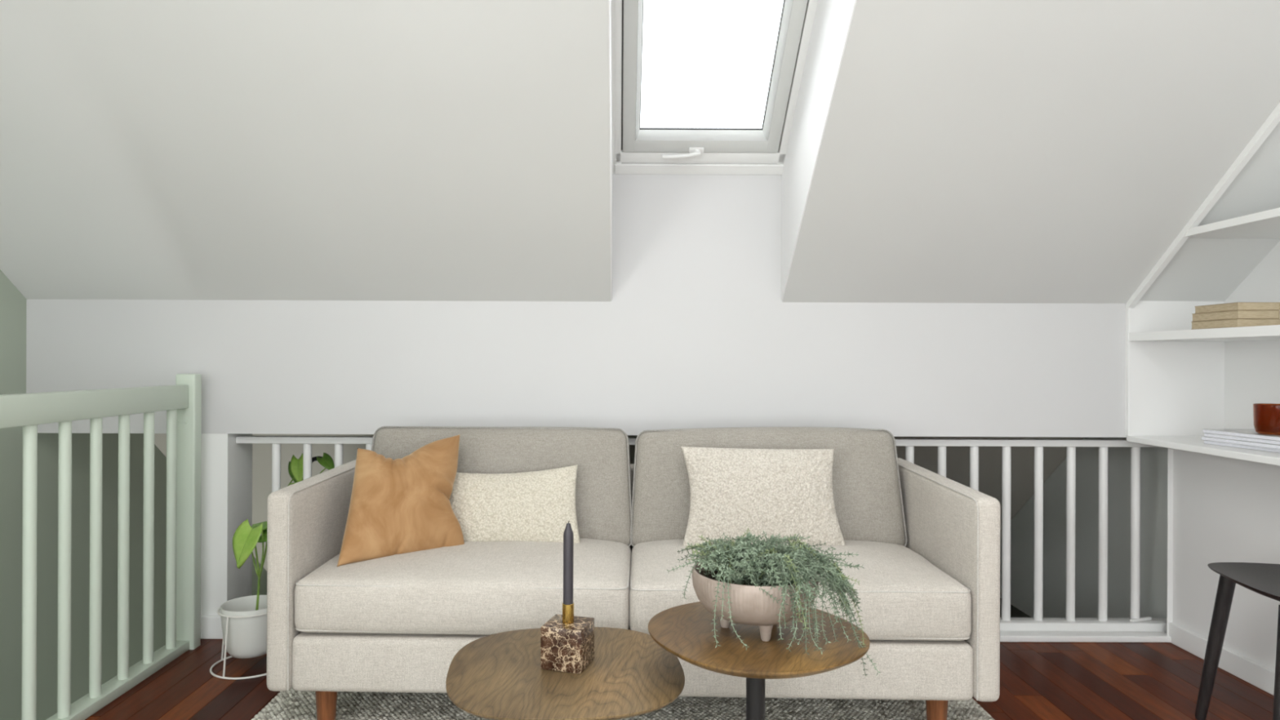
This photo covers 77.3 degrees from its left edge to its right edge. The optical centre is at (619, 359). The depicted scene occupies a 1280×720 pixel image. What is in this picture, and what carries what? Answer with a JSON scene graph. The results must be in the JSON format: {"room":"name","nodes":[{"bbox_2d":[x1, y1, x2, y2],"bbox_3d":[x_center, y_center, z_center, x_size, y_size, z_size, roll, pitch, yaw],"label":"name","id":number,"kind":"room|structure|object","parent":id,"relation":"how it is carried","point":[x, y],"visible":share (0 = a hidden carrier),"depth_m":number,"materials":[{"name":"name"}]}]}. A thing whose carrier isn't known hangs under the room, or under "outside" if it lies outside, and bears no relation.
{"room":"attic living room","nodes":[
{"label":"attic living room","id":0,"kind":"room"},
{"bbox_2d":[0,269,266,719],"bbox_3d":[-2.221,1.091,1.160,0.100,5.040,7.520,0,0,0],"label":"wall","id":1,"kind":"structure","parent":0,"point":[12,302],"depth_m":3.08,"materials":[{"name":"green paint"}]},
{"bbox_2d":[608,0,612,300],"bbox_3d":[-0.042,-0.807,2.220,0.030,1.180,1.400,0,0,0],"label":"wall","id":2,"kind":"structure","parent":0,"point":[610,64],"depth_m":2.41,"materials":[{"name":"white paint"}]},
{"bbox_2d":[154,433,1083,570],"bbox_3d":[0.013,0.606,4.031,4.364,1.402,1.827,0,0,0],"label":"wall","id":3,"kind":"structure","parent":0,"point":[957,458],"depth_m":3.84,"materials":[{"name":"grey paint"}]},
{"bbox_2d":[311,456,328,470],"bbox_3d":[-1.193,0.704,3.189,0.114,0.640,0.040,0,0,0],"label":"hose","id":4,"kind":"object","parent":3,"relation":"hanging from","point":[313,459],"visible":0.13,"depth_m":3.18,"materials":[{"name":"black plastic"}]},
{"bbox_2d":[26,173,1224,437],"bbox_3d":[0.016,-0.192,3.013,4.364,0.975,0.209,0,0,0],"label":"wall","id":5,"kind":"structure","parent":0,"point":[696,331],"depth_m":2.92,"materials":[{"name":"white paint"}]},
{"bbox_2d":[200,433,252,615],"bbox_3d":[-1.518,0.641,3.019,0.169,0.745,0.196,0,0,0],"label":"wall","id":6,"kind":"structure","parent":5,"relation":"attached to","point":[226,467],"depth_m":2.92,"materials":[{"name":"white paint"}]},
{"bbox_2d":[1124,307,1130,435],"bbox_3d":[1.848,0.037,2.913,0.007,0.476,0.015,0,0,0],"label":"trim","id":7,"kind":"structure","parent":5,"relation":"attached to","point":[1128,310],"depth_m":2.91,"materials":[{"name":"white wood"}]},
{"bbox_2d":[1166,448,1173,635],"bbox_3d":[2.007,0.655,2.919,0.019,0.745,0.004,0,0,0],"label":"trim","id":8,"kind":"structure","parent":5,"relation":"attached to","point":[1170,451],"depth_m":2.92,"materials":[{"name":"white wood"}]},
{"bbox_2d":[1125,102,1279,310],"bbox_3d":[1.858,-0.922,1.960,0.020,1.485,1.919,0,0,0],"label":"trim","id":9,"kind":"structure","parent":5,"relation":"attached to","point":[1273,118],"depth_m":2.50,"materials":[{"name":"white wood"}]},
{"bbox_2d":[0,0,1279,303],"bbox_3d":[0.018,-0.831,0.172,4.364,1.237,5.544,0,0,0],"label":"ceiling","id":10,"kind":"structure","parent":0,"point":[971,151],"depth_m":2.38,"materials":[{"name":"white paint"}]},
{"bbox_2d":[84,639,1273,719],"bbox_3d":[0.315,1.171,0.259,3.760,0.300,5.717,0,0,0],"label":"floor","id":11,"kind":"structure","parent":0,"point":[1039,681],"depth_m":2.50,"materials":[{"name":"brown wood"}]},
{"bbox_2d":[0,373,201,719],"bbox_3d":[-1.529,0.537,0.950,0.077,0.977,3.800,0,0,0],"label":"balustrade","id":12,"kind":"object","parent":11,"relation":"on","point":[182,402],"visible":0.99,"depth_m":2.45,"materials":[{"name":"green paint"}]},
{"bbox_2d":[200,615,222,639],"bbox_3d":[-1.519,0.973,2.913,0.169,0.082,0.014,0,0,0],"label":"baseboard","id":13,"kind":"structure","parent":11,"relation":"on","point":[211,625],"depth_m":2.91,"materials":[{"name":"white wood"}]},
{"bbox_2d":[209,607,266,679],"bbox_3d":[-1.226,0.917,2.660,0.247,0.195,0.247,0,0,0],"label":"plant stand","id":14,"kind":"object","parent":11,"relation":"on","point":[225,658],"visible":0.48,"depth_m":2.56,"materials":[{"name":"white metal"}]},
{"bbox_2d":[220,595,266,658],"bbox_3d":[-1.226,0.892,2.660,0.187,0.167,0.187,0,0,0],"label":"plant pot","id":15,"kind":"object","parent":14,"relation":"on","point":[246,637],"visible":0.73,"depth_m":2.59,"materials":[{"name":"white ceramic"}]},
{"bbox_2d":[232,452,334,610],"bbox_3d":[-1.214,0.601,2.883,0.193,0.474,0.581,0,0,0],"label":"potted plant","id":16,"kind":"object","parent":15,"relation":"in","point":[246,537],"visible":0.85,"depth_m":2.65,"materials":[{"name":"green plant"}]},
{"bbox_2d":[251,687,994,719],"bbox_3d":[0.014,1.016,1.085,2.096,0.006,3.270,0,0,0],"label":"rug","id":17,"kind":"object","parent":11,"relation":"on","point":[291,704],"visible":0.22,"depth_m":2.31,"materials":[{"name":"fabric"}]},
{"bbox_2d":[445,626,684,719],"bbox_3d":[-0.119,0.838,1.752,0.506,0.338,0.512,0,0,-6],"label":"coffee table","id":18,"kind":"object","parent":17,"relation":"on","point":[500,676],"visible":0.8,"depth_m":1.67,"materials":[{"name":"brown wood"}]},
{"bbox_2d":[540,602,594,673],"bbox_3d":[-0.114,0.602,1.761,0.093,0.134,0.093,0,0,16],"label":"candle holder","id":19,"kind":"object","parent":18,"relation":"on","point":[566,639],"visible":0.94,"depth_m":1.72,"materials":[{"name":"brown stone"}]},
{"bbox_2d":[562,602,573,623],"bbox_3d":[-0.114,0.556,1.761,0.026,0.042,0.026,0,0,16],"label":"socket","id":20,"kind":"object","parent":19,"relation":"attached to","point":[567,610],"depth_m":1.75,"materials":[{"name":"gold metal"}]},
{"bbox_2d":[563,520,573,604],"bbox_3d":[-0.114,0.461,1.761,0.023,0.215,0.023,0,0,0],"label":"candle","id":21,"kind":"object","parent":19,"relation":"in","point":[568,536],"visible":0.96,"depth_m":1.75,"materials":[{"name":"grey wax"}]},
{"bbox_2d":[266,426,1000,719],"bbox_3d":[0.034,0.616,2.475,1.926,0.788,0.800,0,0,1],"label":"sofa","id":22,"kind":"object","parent":17,"relation":"on","point":[926,542],"visible":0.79,"depth_m":2.12,"materials":[{"name":"fabric"}]},
{"bbox_2d":[337,434,464,566],"bbox_3d":[-0.649,0.410,2.390,0.383,0.345,0.207,0,0,-23],"label":"throw pillow","id":23,"kind":"object","parent":22,"relation":"on","point":[397,506],"visible":0.98,"depth_m":2.35,"materials":[{"name":"fabric"}]},
{"bbox_2d":[294,537,631,635],"bbox_3d":[-0.414,0.641,2.443,0.893,0.174,0.712,0,0,1],"label":"seat cushion","id":24,"kind":"object","parent":22,"relation":"on","point":[471,588],"depth_m":2.11,"materials":[{"name":"fabric"}]},
{"bbox_2d":[373,426,631,546],"bbox_3d":[-0.401,0.428,2.693,0.895,0.408,0.227,0,0,1],"label":"cushion","id":25,"kind":"object","parent":22,"relation":"on","point":[603,486],"depth_m":2.62,"materials":[{"name":"grey fabric"}]},
{"bbox_2d":[448,464,580,542],"bbox_3d":[-0.354,0.459,2.507,0.472,0.248,0.116,0,0,0],"label":"throw pillow","id":26,"kind":"object","parent":22,"relation":"on","point":[535,505],"visible":0.78,"depth_m":2.48,"materials":[{"name":"beige fabric"}]},
{"bbox_2d":[680,446,845,546],"bbox_3d":[0.439,0.425,2.470,0.503,0.300,0.138,0,0,0],"label":"throw pillow","id":27,"kind":"object","parent":22,"relation":"on","point":[786,492],"visible":0.92,"depth_m":2.44,"materials":[{"name":"beige fabric"}]},
{"bbox_2d":[631,426,905,546],"bbox_3d":[0.481,0.429,2.670,0.895,0.412,0.229,0,0,1],"label":"cushion","id":28,"kind":"object","parent":22,"relation":"on","point":[868,479],"depth_m":2.60,"materials":[{"name":"grey fabric"}]},
{"bbox_2d":[629,538,971,640],"bbox_3d":[0.479,0.645,2.420,0.893,0.174,0.712,0,0,1],"label":"seat cushion","id":29,"kind":"object","parent":22,"relation":"on","point":[908,589],"depth_m":2.10,"materials":[{"name":"fabric"}]},
{"bbox_2d":[648,601,870,719],"bbox_3d":[0.287,0.790,1.694,0.440,0.438,0.448,0,0,-29],"label":"coffee table","id":30,"kind":"object","parent":17,"relation":"on","point":[685,631],"visible":0.73,"depth_m":1.61,"materials":[{"name":"brown wood"}]},
{"bbox_2d":[692,554,818,641],"bbox_3d":[0.284,0.506,1.690,0.263,0.128,0.263,0,0,0],"label":"footed bowl","id":31,"kind":"object","parent":30,"relation":"on","point":[749,606],"visible":0.62,"depth_m":1.58,"materials":[{"name":"beige ceramic"}]},
{"bbox_2d":[666,527,879,675],"bbox_3d":[0.322,0.494,1.676,0.427,0.262,0.373,0,0,18],"label":"trailing plant","id":32,"kind":"object","parent":31,"relation":"in","point":[780,566],"visible":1,"depth_m":1.61,"materials":[{"name":"green plant"}]},
{"bbox_2d":[235,435,1170,642],"bbox_3d":[0.338,0.657,2.967,3.542,0.729,0.125,0,0,0],"label":"railing","id":33,"kind":"object","parent":11,"relation":"on","point":[1037,628],"visible":0.26,"depth_m":2.98,"materials":[{"name":"white wood"}]},
{"bbox_2d":[1129,616,1151,622],"bbox_3d":[1.946,0.970,2.990,0.100,0.009,0.012,0,0,-20],"label":"wood offcut","id":34,"kind":"object","parent":33,"relation":"on","point":[1148,618],"visible":1,"depth_m":2.98,"materials":[{"name":"white wood"}]},
{"bbox_2d":[1195,562,1279,719],"bbox_3d":[1.802,0.674,1.997,0.474,0.710,0.529,0,0,15],"label":"stool","id":35,"kind":"object","parent":11,"relation":"on","point":[1263,579],"visible":1,"depth_m":2.22,"materials":[{"name":"black wood"}]},
{"bbox_2d":[781,0,857,301],"bbox_3d":[0.606,-0.805,2.220,0.030,1.180,1.400,0,0,0],"label":"wall","id":36,"kind":"structure","parent":0,"point":[833,19],"depth_m":2.48,"materials":[{"name":"white paint"}]},
{"bbox_2d":[611,0,817,174],"bbox_3d":[0.283,-1.036,2.526,0.627,0.724,0.913,0,0,0],"label":"window","id":37,"kind":"structure","parent":36,"relation":"in","point":[636,149],"depth_m":2.76,"materials":[{"name":"paint"}]},
{"bbox_2d":[1000,597,1031,617],"bbox_3d":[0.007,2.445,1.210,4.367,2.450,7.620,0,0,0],"label":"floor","id":38,"kind":"structure","parent":0,"point":[1015,612],"depth_m":4.17,"materials":[{"name":"black"}]},
{"bbox_2d":[1000,437,1167,617],"bbox_3d":[2.149,0.717,3.920,0.076,1.823,2.000,0,0,0],"label":"wall","id":39,"kind":"structure","parent":0,"point":[1153,460],"depth_m":3.55,"materials":[{"name":"grey paint"}]},
{"bbox_2d":[1172,448,1279,671],"bbox_3d":[2.075,0.664,0.160,0.120,0.728,5.520,0,0,0],"label":"wall","id":40,"kind":"structure","parent":0,"point":[1225,509],"depth_m":2.66,"materials":[{"name":"white paint"}]},
{"bbox_2d":[1126,435,1279,466],"bbox_3d":[2.021,0.287,1.760,0.349,0.022,2.319,0,0,0],"label":"desk","id":41,"kind":"object","parent":40,"relation":"attached to","point":[1188,443],"visible":0.57,"depth_m":2.55,"materials":[{"name":"white wood"}]},
{"bbox_2d":[1204,440,1279,453],"bbox_3d":[2.047,0.270,2.505,0.215,0.012,0.290,0,0,-7],"label":"magazine","id":42,"kind":"object","parent":41,"relation":"on","point":[1225,444],"visible":0.36,"depth_m":2.50,"materials":[{"name":"white paper"}]},
{"bbox_2d":[1200,435,1279,448],"bbox_3d":[2.040,0.258,2.508,0.215,0.012,0.290,0,0,-6],"label":"magazine","id":43,"kind":"object","parent":42,"relation":"on","point":[1207,438],"visible":0.41,"depth_m":2.49,"materials":[{"name":"white paper"}]},
{"bbox_2d":[1204,432,1279,444],"bbox_3d":[2.046,0.246,2.503,0.215,0.012,0.290,0,0,-7],"label":"magazine","id":44,"kind":"object","parent":43,"relation":"on","point":[1211,435],"visible":0.4,"depth_m":2.49,"materials":[{"name":"white paper"}]},
{"bbox_2d":[1203,428,1279,440],"bbox_3d":[2.044,0.234,2.507,0.215,0.012,0.290,0,0,-7],"label":"magazine","id":45,"kind":"object","parent":44,"relation":"on","point":[1245,433],"visible":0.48,"depth_m":2.52,"materials":[{"name":"white paper"}]},
{"bbox_2d":[1253,403,1279,435],"bbox_3d":[2.014,0.182,2.460,0.107,0.092,0.107,0,0,0],"label":"glass cup","id":46,"kind":"object","parent":45,"relation":"on","point":[1266,416],"visible":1,"depth_m":2.44,"materials":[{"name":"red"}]},
{"bbox_2d":[1168,622,1275,695],"bbox_3d":[2.007,0.992,0.160,0.014,0.072,5.519,0,0,0],"label":"baseboard","id":47,"kind":"structure","parent":40,"relation":"attached to","point":[1248,670],"depth_m":2.62,"materials":[{"name":"white wood"}]},
{"bbox_2d":[1224,240,1279,429],"bbox_3d":[2.249,-0.541,0.160,0.100,1.740,5.520,0,0,0],"label":"wall niche","id":48,"kind":"object","parent":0,"point":[1251,367],"visible":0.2,"depth_m":2.78,"materials":[{"name":"white paint"}]},
{"bbox_2d":[1128,324,1279,341],"bbox_3d":[2.023,-0.083,1.903,0.349,0.030,2.007,0,0,0],"label":"wall shelf","id":49,"kind":"object","parent":48,"relation":"attached to","point":[1271,332],"visible":1,"depth_m":2.54,"materials":[{"name":"white wood"}]},
{"bbox_2d":[1191,318,1279,329],"bbox_3d":[1.931,-0.112,2.512,0.135,0.025,0.195,0,0,0],"label":"paperback","id":50,"kind":"object","parent":49,"relation":"on","point":[1237,322],"visible":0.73,"depth_m":2.43,"materials":[{"name":"beige paper"}]},
{"bbox_2d":[1191,310,1279,321],"bbox_3d":[1.929,-0.137,2.512,0.128,0.026,0.192,0,0,-1],"label":"paperback","id":51,"kind":"object","parent":50,"relation":"on","point":[1234,314],"visible":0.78,"depth_m":2.42,"materials":[{"name":"beige paper"}]},
{"bbox_2d":[1194,302,1279,313],"bbox_3d":[1.934,-0.163,2.512,0.126,0.024,0.188,0,0,1],"label":"paperback","id":52,"kind":"object","parent":51,"relation":"on","point":[1237,305],"visible":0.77,"depth_m":2.42,"materials":[{"name":"beige paper"}]},
{"bbox_2d":[1184,207,1279,238],"bbox_3d":[2.024,-0.415,1.773,0.349,0.024,1.747,0,0,0],"label":"wall shelf","id":53,"kind":"object","parent":48,"relation":"attached to","point":[1266,224],"visible":1,"depth_m":2.48,"materials":[{"name":"white wood"}]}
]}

